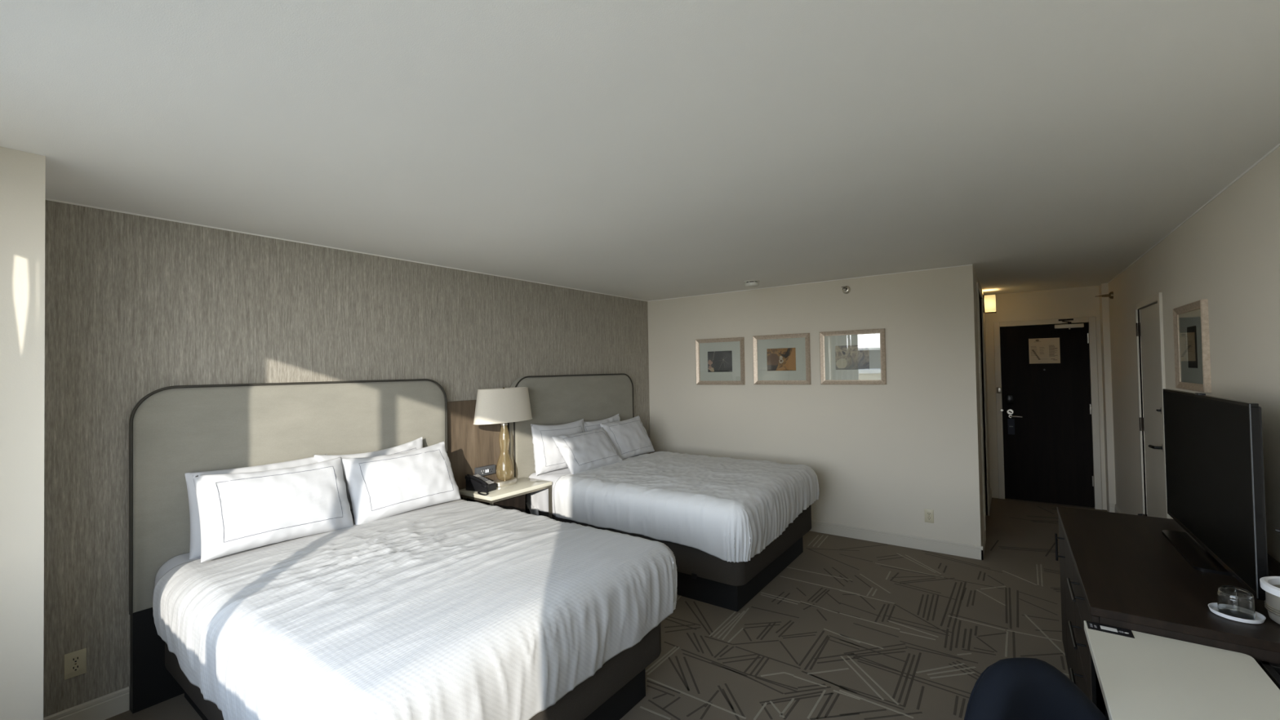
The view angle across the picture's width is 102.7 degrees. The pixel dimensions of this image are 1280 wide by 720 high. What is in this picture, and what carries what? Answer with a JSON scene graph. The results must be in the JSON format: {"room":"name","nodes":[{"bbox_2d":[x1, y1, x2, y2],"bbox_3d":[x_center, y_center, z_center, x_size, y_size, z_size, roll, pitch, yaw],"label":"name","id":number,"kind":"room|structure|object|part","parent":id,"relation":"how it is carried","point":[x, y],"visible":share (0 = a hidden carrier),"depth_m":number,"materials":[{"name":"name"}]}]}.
{"room":"hotel room","nodes":[
{"label":"hotel room","id":0,"kind":"room"},
{"bbox_2d":[0,146,45,719],"bbox_3d":[-2.601,0.475,1.841,0.670,2.440,0.542,-2,-1,36],"label":"wall column","id":1,"kind":"structure","parent":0,"point":[22,174],"depth_m":1.82,"materials":[{"name":"beige paint"}]},
{"bbox_2d":[43,200,650,717],"bbox_3d":[-1.544,0.496,3.962,0.100,2.440,5.720,-2,-1,36],"label":"wall","id":2,"kind":"structure","parent":0,"point":[136,306],"depth_m":2.77,"materials":[{"name":"paper"}]},
{"bbox_2d":[64,648,86,679],"bbox_3d":[-2.604,1.402,2.361,0.008,0.115,0.070,-2,-1,36],"label":"wall outlet","id":3,"kind":"object","parent":2,"relation":"attached to","point":[75,662],"visible":1,"depth_m":2.36,"materials":[{"name":"beige plastic"}]},
{"bbox_2d":[70,664,80,671],"bbox_3d":[-2.602,1.421,2.360,0.002,0.025,0.033,-2,-1,36],"label":"receptacle","id":4,"kind":"object","parent":3,"relation":"attached to","point":[73,668],"depth_m":2.36,"materials":[{"name":"beige plastic"}]},
{"bbox_2d":[70,656,80,663],"bbox_3d":[-2.603,1.382,2.360,0.002,0.025,0.033,-2,-1,36],"label":"receptacle","id":5,"kind":"object","parent":3,"relation":"attached to","point":[73,660],"depth_m":2.36,"materials":[{"name":"beige plastic"}]},
{"bbox_2d":[43,686,128,719],"bbox_3d":[-2.591,1.650,2.365,0.013,0.110,0.330,-2,-1,36],"label":"baseboard","id":6,"kind":"structure","parent":2,"relation":"attached to","point":[104,707],"depth_m":2.41,"materials":[{"name":"beige paint"}]},
{"bbox_2d":[44,198,648,302],"bbox_3d":[-1.321,-0.720,4.235,0.004,0.007,4.828,-2,-1,36],"label":"trim","id":7,"kind":"structure","parent":2,"relation":"attached to","point":[48,199],"depth_m":3.08,"materials":[{"name":"paint"}]},
{"bbox_2d":[447,400,509,499],"bbox_3d":[-1.296,1.019,4.143,0.063,1.392,0.617,-2,-1,36],"label":"wall panel","id":8,"kind":"object","parent":2,"relation":"attached to","point":[470,446],"depth_m":4.09,"materials":[{"name":"brown wood"}]},
{"bbox_3d":[-1.262,0.901,4.172,0.035,0.071,0.182,-2,-1,36],"label":"power strip","id":9,"kind":"part","parent":8,"relation":"part of","materials":[{"name":"grey plastic"}]},
{"bbox_2d":[105,497,1107,719],"bbox_3d":[1.005,1.713,3.594,4.600,0.101,8.120,-2,-1,36],"label":"floor","id":10,"kind":"structure","parent":0,"point":[851,628],"depth_m":3.08,"materials":[{"name":"carpet"}]},
{"bbox_2d":[128,378,448,713],"bbox_3d":[-1.970,0.921,3.169,0.091,1.574,1.720,-2,-1,36],"label":"headboard","id":11,"kind":"object","parent":10,"relation":"on","point":[174,431],"visible":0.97,"depth_m":2.71,"materials":[{"name":"fabric"}]},
{"bbox_3d":[-1.976,1.467,3.170,0.053,0.483,1.689,-2,-1,36],"label":"board","id":12,"kind":"part","parent":11,"relation":"part of","materials":[{"name":"black laminate"}]},
{"bbox_3d":[-1.974,0.683,3.174,0.091,1.081,1.705,-2,-1,36],"label":"padded panel","id":13,"kind":"part","parent":11,"relation":"part of","materials":[{"name":"fabric"}]},
{"bbox_2d":[154,517,661,719],"bbox_3d":[-1.116,1.319,2.543,1.997,0.725,1.560,-2,-1,36],"label":"bed","id":14,"kind":"object","parent":10,"relation":"on","point":[617,686],"visible":0.04,"depth_m":2.28,"materials":[{"name":"black"}]},
{"bbox_2d":[184,453,327,559],"bbox_3d":[-2.050,0.778,2.803,0.175,0.424,0.660,-2,-1,36],"label":"pillow","id":15,"kind":"object","parent":14,"relation":"on","point":[195,530],"visible":0.2,"depth_m":2.57,"materials":[{"name":"grey fabric"}]},
{"bbox_2d":[313,436,422,517],"bbox_3d":[-1.688,0.761,3.300,0.181,0.443,0.725,-2,-1,36],"label":"pillow","id":16,"kind":"object","parent":14,"relation":"on","point":[415,444],"visible":0.18,"depth_m":3.30,"materials":[{"name":"grey fabric"}]},
{"bbox_2d":[152,499,677,719],"bbox_3d":[-0.988,1.085,2.453,1.837,0.389,1.663,-2,-1,36],"label":"duvet","id":17,"kind":"object","parent":14,"relation":"on","point":[458,609],"visible":0.98,"depth_m":1.95,"materials":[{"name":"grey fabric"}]},
{"bbox_2d":[191,457,353,562],"bbox_3d":[-1.881,0.752,2.681,0.259,0.396,0.688,-2,-1,36],"label":"pillow","id":18,"kind":"object","parent":17,"relation":"on","point":[239,512],"visible":1,"depth_m":2.58,"materials":[{"name":"grey fabric"}]},
{"bbox_2d":[341,440,460,524],"bbox_3d":[-1.480,0.759,3.230,0.262,0.399,0.686,-2,-1,36],"label":"pillow","id":19,"kind":"object","parent":17,"relation":"on","point":[380,486],"visible":1,"depth_m":3.12,"materials":[{"name":"grey fabric"}]},
{"bbox_2d":[458,476,551,519],"bbox_3d":[-1.066,1.357,4.086,0.418,0.705,0.612,-2,-1,36],"label":"nightstand","id":20,"kind":"object","parent":10,"relation":"on","point":[512,496],"visible":0.46,"depth_m":3.94,"materials":[{"name":"beige stone"}]},
{"bbox_2d":[464,474,496,495],"bbox_3d":[-1.211,0.941,3.921,0.299,0.126,0.177,-2,-1,36],"label":"telephone","id":21,"kind":"object","parent":20,"relation":"on","point":[475,482],"visible":1,"depth_m":3.92,"materials":[{"name":"black plastic"}]},
{"bbox_3d":[-1.173,0.974,3.823,0.078,0.054,0.125,-1,-1,-18],"label":"cord","id":22,"kind":"part","parent":21,"relation":"part of","materials":[{"name":"black plastic"}]},
{"bbox_2d":[473,386,532,487],"bbox_3d":[-1.099,0.614,4.146,0.252,0.785,0.565,-2,-1,36],"label":"table lamp","id":23,"kind":"object","parent":20,"relation":"on","point":[503,406],"visible":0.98,"depth_m":4.05,"materials":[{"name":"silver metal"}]},
{"bbox_3d":[-1.101,0.494,4.148,0.252,0.005,0.565,-2,-1,36],"label":"shade trim","id":24,"kind":"part","parent":23,"relation":"part of","materials":[{"name":"fabric"}]},
{"bbox_3d":[-1.105,0.232,4.153,0.216,0.005,0.483,-2,-1,36],"label":"shade trim","id":25,"kind":"part","parent":23,"relation":"part of","materials":[{"name":"fabric"}]},
{"bbox_3d":[-1.103,0.363,4.151,0.246,0.268,0.560,-2,-1,36],"label":"lamp shade","id":26,"kind":"part","parent":23,"relation":"part of","materials":[{"name":"fabric"}]},
{"bbox_3d":[-1.097,0.706,4.144,0.012,0.520,0.012,-2,-1,36],"label":"stem","id":27,"kind":"part","parent":23,"relation":"part of","materials":[{"name":"silver metal"}]},
{"bbox_3d":[-1.096,0.746,4.143,0.138,0.439,0.138,-2,-1,36],"label":"glass","id":28,"kind":"part","parent":23,"relation":"part of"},
{"bbox_3d":[-1.073,1.041,4.093,0.415,0.017,0.606,-2,-1,36],"label":"frame","id":29,"kind":"part","parent":20,"relation":"part of","materials":[{"name":"metal"}]},
{"bbox_3d":[-0.991,1.127,3.877,0.017,0.149,0.300,-2,-1,36],"label":"drawer","id":30,"kind":"part","parent":20,"relation":"part of","materials":[{"name":"brown wood"}]},
{"bbox_3d":[-0.735,1.376,4.208,0.020,0.660,0.020,-2,-1,36],"label":"leg","id":31,"kind":"part","parent":20,"relation":"part of","materials":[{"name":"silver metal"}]},
{"bbox_2d":[508,373,634,514],"bbox_3d":[-0.591,0.932,5.078,0.091,1.574,1.720,-2,-1,36],"label":"headboard","id":32,"kind":"object","parent":10,"relation":"on","point":[554,400],"visible":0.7,"depth_m":4.86,"materials":[{"name":"fabric"}]},
{"bbox_3d":[-0.597,1.478,5.079,0.053,0.483,1.689,-2,-1,36],"label":"board","id":33,"kind":"part","parent":32,"relation":"part of","materials":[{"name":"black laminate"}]},
{"bbox_2d":[525,453,811,611],"bbox_3d":[0.267,1.328,4.457,1.997,0.730,1.594,-2,-1,36],"label":"bed","id":34,"kind":"object","parent":10,"relation":"on","point":[702,576],"visible":0.13,"depth_m":3.57,"materials":[{"name":"black"}]},
{"bbox_2d":[530,418,585,475],"bbox_3d":[-0.708,0.773,4.640,0.167,0.448,0.679,-2,-1,36],"label":"pillow","id":35,"kind":"object","parent":34,"relation":"on","point":[548,457],"visible":0.61,"depth_m":4.45,"materials":[{"name":"grey fabric"}]},
{"bbox_2d":[583,413,620,431],"bbox_3d":[-0.372,0.781,5.137,0.161,0.433,0.672,-2,-1,36],"label":"pillow","id":36,"kind":"object","parent":34,"relation":"on","point":[588,425],"visible":0.26,"depth_m":5.07,"materials":[{"name":"grey fabric"}]},
{"bbox_2d":[599,415,654,459],"bbox_3d":[-0.112,0.787,5.172,0.238,0.392,0.672,-2,-1,36],"label":"pillow","id":37,"kind":"object","parent":34,"relation":"on","point":[629,437],"visible":0.86,"depth_m":5.09,"materials":[{"name":"grey fabric"}]},
{"bbox_2d":[553,451,819,562],"bbox_3d":[0.456,1.113,4.338,1.678,0.405,1.668,-2,-1,36],"label":"duvet","id":38,"kind":"object","parent":34,"relation":"on","point":[726,508],"visible":0.99,"depth_m":3.77,"materials":[{"name":"white fabric"}]},
{"bbox_2d":[551,426,622,474],"bbox_3d":[-0.457,0.808,4.606,0.284,0.331,0.660,-2,-1,36],"label":"pillow","id":39,"kind":"object","parent":38,"relation":"on","point":[588,450],"visible":0.93,"depth_m":4.50,"materials":[{"name":"grey fabric"}]},
{"bbox_2d":[964,657,1108,719],"bbox_3d":[1.023,1.199,1.103,0.551,0.841,0.534,-2,-1,36],"label":"desk chair","id":40,"kind":"object","parent":10,"relation":"on","point":[1021,688],"visible":1,"depth_m":1.29,"materials":[{"name":"blue fabric"}]},
{"bbox_2d":[1054,506,1279,699],"bbox_3d":[2.185,1.214,2.106,0.690,0.800,1.468,-2,-1,36],"label":"dresser","id":41,"kind":"object","parent":10,"relation":"on","point":[1117,570],"visible":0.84,"depth_m":1.91,"materials":[{"name":"brown wood"}]},
{"bbox_3d":[2.111,0.942,2.572,0.037,0.135,0.010,-2,-1,36],"label":"handle","id":42,"kind":"part","parent":41,"relation":"part of","materials":[{"name":"black metal"}]},
{"bbox_3d":[2.270,1.212,2.733,0.020,0.712,0.337,-2,-1,36],"label":"panel","id":43,"kind":"part","parent":41,"relation":"part of","materials":[{"name":"brown wood"}]},
{"bbox_3d":[2.021,1.210,2.388,0.020,0.712,0.506,-2,-1,36],"label":"door","id":44,"kind":"part","parent":41,"relation":"part of","materials":[{"name":"brown wood"}]},
{"bbox_3d":[1.653,0.873,1.941,0.037,0.010,0.230,-2,-1,36],"label":"handle","id":45,"kind":"part","parent":41,"relation":"part of","materials":[{"name":"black metal"}]},
{"bbox_3d":[1.659,1.228,1.934,0.037,0.010,0.230,-2,-1,36],"label":"handle","id":46,"kind":"part","parent":41,"relation":"part of","materials":[{"name":"black metal"}]},
{"bbox_3d":[1.656,1.042,1.938,0.037,0.010,0.230,-2,-1,36],"label":"handle","id":47,"kind":"part","parent":41,"relation":"part of","materials":[{"name":"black metal"}]},
{"bbox_3d":[1.692,1.094,1.938,0.020,0.181,0.603,-2,-1,36],"label":"drawer","id":48,"kind":"part","parent":41,"relation":"part of","materials":[{"name":"brown wood"}]},
{"bbox_3d":[1.696,1.279,1.934,0.020,0.181,0.603,-2,-1,36],"label":"drawer","id":49,"kind":"part","parent":41,"relation":"part of","materials":[{"name":"brown wood"}]},
{"bbox_3d":[1.689,0.926,1.941,0.020,0.148,0.603,-2,-1,36],"label":"drawer","id":50,"kind":"part","parent":41,"relation":"part of","materials":[{"name":"brown wood"}]},
{"bbox_2d":[1162,388,1276,600],"bbox_3d":[2.386,0.475,2.142,0.218,0.672,1.183,-2,-1,36],"label":"television","id":51,"kind":"object","parent":41,"relation":"on","point":[1214,455],"visible":0.91,"depth_m":1.97,"materials":[{"name":"black plastic"}]},
{"bbox_3d":[2.016,0.463,1.681,0.003,0.635,0.003,-2,-1,36],"label":"edge trim","id":52,"kind":"part","parent":51,"relation":"part of","materials":[{"name":"grey plastic"}]},
{"bbox_2d":[1208,602,1266,623],"bbox_3d":[1.889,0.803,1.622,0.120,0.014,0.120,-2,-1,36],"label":"coaster","id":53,"kind":"object","parent":41,"relation":"on","point":[1260,618],"visible":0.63,"depth_m":1.59,"materials":[{"name":"white"}]},
{"bbox_2d":[1217,585,1255,619],"bbox_3d":[1.889,0.766,1.623,0.079,0.078,0.079,-2,-1,36],"label":"drinking glass","id":54,"kind":"object","parent":53,"relation":"on","point":[1233,601],"visible":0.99,"depth_m":1.60,"materials":[{"name":"clear glass"}]},
{"bbox_2d":[1259,576,1279,624],"bbox_3d":[2.025,0.747,1.543,0.198,0.118,0.198,-2,-1,36],"label":"ice bucket","id":55,"kind":"object","parent":41,"relation":"on","point":[1270,584],"visible":1,"depth_m":1.58,"materials":[{"name":"white plastic"}]},
{"bbox_2d":[1084,620,1279,719],"bbox_3d":[1.227,1.232,0.777,0.659,0.750,1.808,-2,-1,36],"label":"desk","id":56,"kind":"object","parent":10,"relation":"on","point":[1145,676],"visible":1,"depth_m":1.39,"materials":[{"name":"white laminate"}]},
{"bbox_3d":[1.486,1.257,1.656,0.030,0.722,0.040,-2,-1,36],"label":"leg","id":57,"kind":"part","parent":56,"relation":"part of","materials":[{"name":"black metal"}]},
{"bbox_3d":[1.617,1.229,1.546,0.351,0.670,0.015,-2,-1,36],"label":"modesty panel","id":58,"kind":"part","parent":56,"relation":"part of","materials":[{"name":"black metal"}]},
{"bbox_2d":[1086,621,1134,638],"bbox_3d":[1.512,0.867,1.648,0.110,0.002,0.058,-2,-1,36],"label":"outlet strip","id":59,"kind":"object","parent":56,"relation":"on","point":[1095,626],"visible":1,"depth_m":1.65,"materials":[{"name":"black plastic"}]},
{"bbox_3d":[1.511,0.866,1.649,0.040,0.001,0.025,-2,-1,36],"label":"white panel","id":60,"kind":"part","parent":59,"relation":"part of","materials":[{"name":"white plastic"}]},
{"bbox_3d":[1.373,0.870,0.668,0.276,0.024,1.798,-2,-1,36],"label":"frame","id":61,"kind":"part","parent":56,"relation":"part of","materials":[{"name":"black metal"}]},
{"bbox_2d":[0,0,1279,301],"bbox_3d":[0.960,-0.826,3.642,4.600,0.100,8.120,-2,-1,36],"label":"ceiling","id":62,"kind":"structure","parent":0,"point":[647,150],"depth_m":1.73,"materials":[{"name":"paint"}]},
{"bbox_2d":[744,280,759,287],"bbox_3d":[1.073,-0.727,4.904,0.144,0.055,0.144,-2,-1,36],"label":"smoke detector","id":63,"kind":"object","parent":62,"relation":"attached to","point":[749,283],"visible":1,"depth_m":4.85,"materials":[{"name":"white plastic"}]},
{"bbox_2d":[647,264,982,546],"bbox_3d":[1.481,0.465,5.244,3.303,2.440,0.100,-2,-1,36],"label":"wall","id":64,"kind":"structure","parent":0,"point":[880,455],"depth_m":4.79,"materials":[{"name":"beige paint"}]},
{"bbox_2d":[695,337,745,384],"bbox_3d":[0.871,0.017,5.608,0.580,0.507,0.028,-2,-1,36],"label":"framed picture","id":65,"kind":"object","parent":64,"relation":"attached to","point":[720,361],"visible":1,"depth_m":5.61,"materials":[{"name":"white"}]},
{"bbox_3d":[0.653,0.024,5.766,0.042,0.507,0.028,-2,-1,36],"label":"frame rail","id":66,"kind":"part","parent":65,"relation":"part of","materials":[{"name":"beige wood"}]},
{"bbox_3d":[0.866,-0.216,5.613,0.580,0.042,0.028,-2,-1,36],"label":"frame rail","id":67,"kind":"part","parent":65,"relation":"part of","materials":[{"name":"beige wood"}]},
{"bbox_2d":[707,351,732,372],"bbox_3d":[0.876,0.017,5.616,0.299,0.232,0.002,-2,-1,36],"label":"print","id":68,"kind":"object","parent":65,"relation":"attached to","point":[717,361],"depth_m":5.61,"materials":[{"name":"grey paper"}]},
{"bbox_3d":[0.875,0.249,5.604,0.580,0.042,0.028,-2,-1,36],"label":"frame rail","id":69,"kind":"part","parent":65,"relation":"part of","materials":[{"name":"beige wood"}]},
{"bbox_3d":[1.089,0.010,5.451,0.042,0.507,0.028,-2,-1,36],"label":"frame rail","id":70,"kind":"part","parent":65,"relation":"part of","materials":[{"name":"beige wood"}]},
{"bbox_2d":[752,333,810,384],"bbox_3d":[1.432,-0.005,5.203,0.588,0.508,0.028,-2,-1,36],"label":"framed picture","id":71,"kind":"object","parent":64,"relation":"attached to","point":[785,358],"visible":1,"depth_m":5.20,"materials":[{"name":"white"}]},
{"bbox_3d":[1.211,0.002,5.363,0.042,0.508,0.028,-2,-1,36],"label":"frame rail","id":72,"kind":"part","parent":71,"relation":"part of","materials":[{"name":"beige wood"}]},
{"bbox_3d":[1.428,-0.238,5.207,0.588,0.042,0.028,-2,-1,36],"label":"frame rail","id":73,"kind":"part","parent":71,"relation":"part of","materials":[{"name":"beige wood"}]},
{"bbox_2d":[766,347,795,370],"bbox_3d":[1.437,-0.005,5.210,0.304,0.232,0.003,-2,-1,36],"label":"print","id":74,"kind":"object","parent":71,"relation":"attached to","point":[777,358],"depth_m":5.21,"materials":[{"name":"brown"}]},
{"bbox_3d":[1.436,0.228,5.199,0.588,0.042,0.028,-2,-1,36],"label":"frame rail","id":75,"kind":"part","parent":71,"relation":"part of","materials":[{"name":"beige wood"}]},
{"bbox_3d":[1.653,-0.012,5.043,0.042,0.508,0.028,-2,-1,36],"label":"frame rail","id":76,"kind":"part","parent":71,"relation":"part of","materials":[{"name":"beige wood"}]},
{"bbox_2d":[649,264,972,301],"bbox_3d":[1.430,-0.751,5.223,3.299,0.007,0.004,-2,-1,36],"label":"trim","id":77,"kind":"structure","parent":64,"relation":"attached to","point":[966,264],"depth_m":4.96,"materials":[{"name":"paint"}]},
{"bbox_2d":[841,285,850,293],"bbox_3d":[1.930,-0.664,4.812,0.076,0.076,0.085,-2,-1,36],"label":"sprinkler","id":78,"kind":"object","parent":64,"relation":"attached to","point":[846,290],"visible":1,"depth_m":4.82,"materials":[{"name":"silver metal"}]},
{"bbox_2d":[819,328,886,384],"bbox_3d":[1.987,-0.025,4.802,0.580,0.508,0.028,-2,-1,36],"label":"framed picture","id":79,"kind":"object","parent":64,"relation":"attached to","point":[854,357],"visible":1,"depth_m":4.80,"materials":[{"name":"white"}]},
{"bbox_3d":[1.769,-0.018,4.959,0.042,0.508,0.028,-2,-1,36],"label":"frame rail","id":80,"kind":"part","parent":79,"relation":"part of","materials":[{"name":"beige wood"}]},
{"bbox_3d":[1.983,-0.257,4.806,0.580,0.042,0.028,-2,-1,36],"label":"frame rail","id":81,"kind":"part","parent":79,"relation":"part of","materials":[{"name":"beige wood"}]},
{"bbox_2d":[835,344,869,369],"bbox_3d":[1.992,-0.024,4.809,0.304,0.232,0.002,-2,-1,36],"label":"print","id":82,"kind":"object","parent":79,"relation":"attached to","point":[847,357],"depth_m":4.81,"materials":[{"name":"beige"}]},
{"bbox_3d":[1.991,0.208,4.798,0.580,0.042,0.028,-2,-1,36],"label":"frame rail","id":83,"kind":"part","parent":79,"relation":"part of","materials":[{"name":"beige wood"}]},
{"bbox_3d":[2.205,-0.031,4.644,0.042,0.508,0.028,-2,-1,36],"label":"frame rail","id":84,"kind":"part","parent":79,"relation":"part of","materials":[{"name":"beige wood"}]},
{"bbox_2d":[809,520,983,559],"bbox_3d":[1.474,1.629,5.173,3.316,0.110,0.013,-2,-1,36],"label":"baseboard","id":85,"kind":"structure","parent":64,"relation":"attached to","point":[966,550],"depth_m":4.56,"materials":[{"name":"beige paint"}]},
{"bbox_2d":[924,508,933,523],"bbox_3d":[2.504,1.352,4.433,0.070,0.115,0.008,-2,-1,36],"label":"wall outlet","id":86,"kind":"object","parent":64,"relation":"attached to","point":[929,513],"visible":1,"depth_m":4.43,"materials":[{"name":"beige plastic"}]},
{"bbox_2d":[973,266,990,542],"bbox_3d":[3.481,0.430,5.279,0.100,2.440,2.300,-2,-1,36],"label":"wall","id":87,"kind":"structure","parent":0,"point":[975,278],"depth_m":4.62,"materials":[{"name":"beige paint"}]},
{"bbox_2d":[976,281,989,537],"bbox_3d":[3.397,0.468,5.081,0.034,2.360,1.010,-2,-1,36],"label":"trim","id":88,"kind":"structure","parent":87,"relation":"attached to","point":[979,292],"depth_m":5.42,"materials":[{"name":"beige paint"}]},
{"bbox_2d":[981,528,986,559],"bbox_3d":[2.967,1.588,4.421,0.013,0.110,0.543,-2,-1,36],"label":"baseboard","id":89,"kind":"structure","parent":87,"relation":"attached to","point":[984,538],"depth_m":4.36,"materials":[{"name":"beige paint"}]},
{"bbox_2d":[982,293,995,313],"bbox_3d":[3.950,-0.634,5.786,0.121,0.202,0.146,-2,-1,36],"label":"wall sconce","id":90,"kind":"object","parent":87,"relation":"attached to","point":[988,300],"visible":0.94,"depth_m":5.73,"materials":[{"name":"yellow glass"}]},
{"bbox_3d":[3.908,-0.636,5.816,0.016,0.195,0.140,-2,-1,36],"label":"plate","id":91,"kind":"part","parent":90,"relation":"part of","materials":[{"name":"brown metal"}]},
{"bbox_2d":[989,488,991,511],"bbox_3d":[3.973,1.596,5.812,0.013,0.110,0.850,-2,-1,36],"label":"baseboard","id":92,"kind":"structure","parent":87,"relation":"attached to","point":[990,491],"depth_m":5.84,"materials":[{"name":"beige paint"}]},
{"bbox_2d":[984,285,1106,510],"bbox_3d":[4.629,0.421,5.931,1.197,2.440,0.100,-2,-1,36],"label":"wall","id":93,"kind":"structure","parent":0,"point":[1076,302],"depth_m":5.91,"materials":[{"name":"beige paint"}]},
{"bbox_2d":[996,318,1094,506],"bbox_3d":[4.613,0.587,5.853,0.860,2.083,0.153,-2,-1,36],"label":"door","id":94,"kind":"structure","parent":93,"relation":"in","point":[1048,457],"depth_m":5.85,"materials":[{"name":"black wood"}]},
{"bbox_2d":[1007,418,1014,434],"bbox_3d":[4.377,0.785,6.035,0.065,0.185,0.003,-2,-1,36],"label":"door lock","id":95,"kind":"object","parent":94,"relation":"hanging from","point":[1011,422],"visible":1,"depth_m":6.04,"materials":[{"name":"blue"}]},
{"bbox_3d":[4.406,0.665,6.006,0.131,0.036,0.060,-2,-1,36],"label":"lever handle","id":96,"kind":"part","parent":94,"relation":"part of","materials":[{"name":"silver metal"}]},
{"bbox_2d":[1028,337,1060,364],"bbox_3d":[4.641,-0.105,5.875,0.280,0.290,0.005,-2,-1,36],"label":"placard","id":97,"kind":"object","parent":94,"relation":"attached to","point":[1042,350],"visible":1,"depth_m":5.87,"materials":[{"name":"beige paper"}]},
{"bbox_3d":[4.756,-0.430,5.712,0.130,0.060,0.083,-2,-1,36],"label":"closer arm","id":98,"kind":"part","parent":94,"relation":"part of","materials":[{"name":"brown metal"}]},
{"bbox_2d":[993,316,1102,509],"bbox_3d":[4.637,0.587,5.857,0.921,2.105,0.028,-2,-1,36],"label":"trim","id":99,"kind":"structure","parent":93,"relation":"attached to","point":[1091,322],"depth_m":5.65,"materials":[{"name":"beige paint"}]},
{"bbox_2d":[1098,283,1115,511],"bbox_3d":[5.012,0.406,5.487,0.055,2.440,0.170,-2,-1,36],"label":"wall","id":100,"kind":"structure","parent":0,"point":[1104,287],"depth_m":5.43,"materials":[{"name":"beige paint"}]},
{"bbox_2d":[1108,503,1115,512],"bbox_3d":[4.980,1.570,5.391,0.055,0.110,0.013,-2,-1,36],"label":"baseboard","id":101,"kind":"structure","parent":100,"relation":"attached to","point":[1112,506],"depth_m":5.39,"materials":[{"name":"beige paint"}]},
{"bbox_2d":[1108,146,1279,562],"bbox_3d":[2.806,0.386,2.301,0.100,2.440,8.120,-2,-1,36],"label":"wall","id":102,"kind":"structure","parent":0,"point":[1227,254],"depth_m":2.52,"materials":[{"name":"beige paint"}]},
{"bbox_2d":[1094,291,1113,298],"bbox_3d":[4.753,-0.657,5.243,0.135,0.076,0.076,-2,-1,36],"label":"sprinkler","id":103,"kind":"object","parent":102,"relation":"attached to","point":[1110,295],"visible":1,"depth_m":5.21,"materials":[{"name":"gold metal"}]},
{"bbox_2d":[1114,504,1122,513],"bbox_3d":[4.585,1.567,4.809,0.013,0.110,1.420,-2,-1,36],"label":"baseboard","id":104,"kind":"structure","parent":102,"relation":"attached to","point":[1117,508],"depth_m":5.26,"materials":[{"name":"beige paint"}]},
{"bbox_2d":[1136,302,1165,518],"bbox_3d":[3.905,0.596,3.907,0.108,2.021,0.819,-2,-1,36],"label":"door","id":105,"kind":"structure","parent":102,"relation":"in","point":[1148,327],"depth_m":3.94,"materials":[{"name":"beige paint"}]},
{"bbox_3d":[3.723,0.628,3.694,0.060,0.026,0.126,-2,-1,36],"label":"lever","id":106,"kind":"part","parent":105,"relation":"part of","materials":[{"name":"black metal"}]},
{"bbox_2d":[1134,292,1170,518],"bbox_3d":[3.894,0.574,3.888,0.028,2.085,0.890,-2,-1,36],"label":"trim","id":107,"kind":"structure","parent":102,"relation":"attached to","point":[1157,298],"depth_m":3.73,"materials":[{"name":"beige paint"}]},
{"bbox_2d":[1173,298,1211,392],"bbox_3d":[3.200,-0.074,2.975,0.028,0.500,0.580,-2,-1,36],"label":"framed picture","id":108,"kind":"object","parent":102,"relation":"attached to","point":[1190,321],"visible":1,"depth_m":2.95,"materials":[{"name":"white wood"}]},
{"bbox_3d":[3.357,-0.073,3.193,0.028,0.500,0.042,-2,-1,36],"label":"frame rail","id":109,"kind":"part","parent":108,"relation":"part of","materials":[{"name":"beige wood"}]},
{"bbox_3d":[3.195,-0.303,2.979,0.028,0.042,0.580,-2,-1,36],"label":"frame rail","id":110,"kind":"part","parent":108,"relation":"part of","materials":[{"name":"beige wood"}]},
{"bbox_3d":[3.204,0.155,2.971,0.028,0.042,0.580,-2,-1,36],"label":"frame rail","id":111,"kind":"part","parent":108,"relation":"part of","materials":[{"name":"beige wood"}]},
{"bbox_2d":[1186,325,1197,368],"bbox_3d":[3.207,-0.074,2.970,0.002,0.244,0.204,-2,-1,36],"label":"print","id":112,"kind":"object","parent":108,"relation":"attached to","point":[1192,331],"depth_m":2.97,"materials":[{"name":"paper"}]},
{"bbox_3d":[3.042,-0.075,2.757,0.028,0.500,0.042,-2,-1,36],"label":"frame rail","id":113,"kind":"part","parent":108,"relation":"part of","materials":[{"name":"beige wood"}]},
{"bbox_2d":[1107,143,1279,284],"bbox_3d":[2.736,-0.828,2.346,0.004,0.007,7.600,-2,-1,36],"label":"trim","id":114,"kind":"structure","parent":102,"relation":"attached to","point":[1278,144],"depth_m":2.62,"materials":[{"name":"paint"}]}
]}

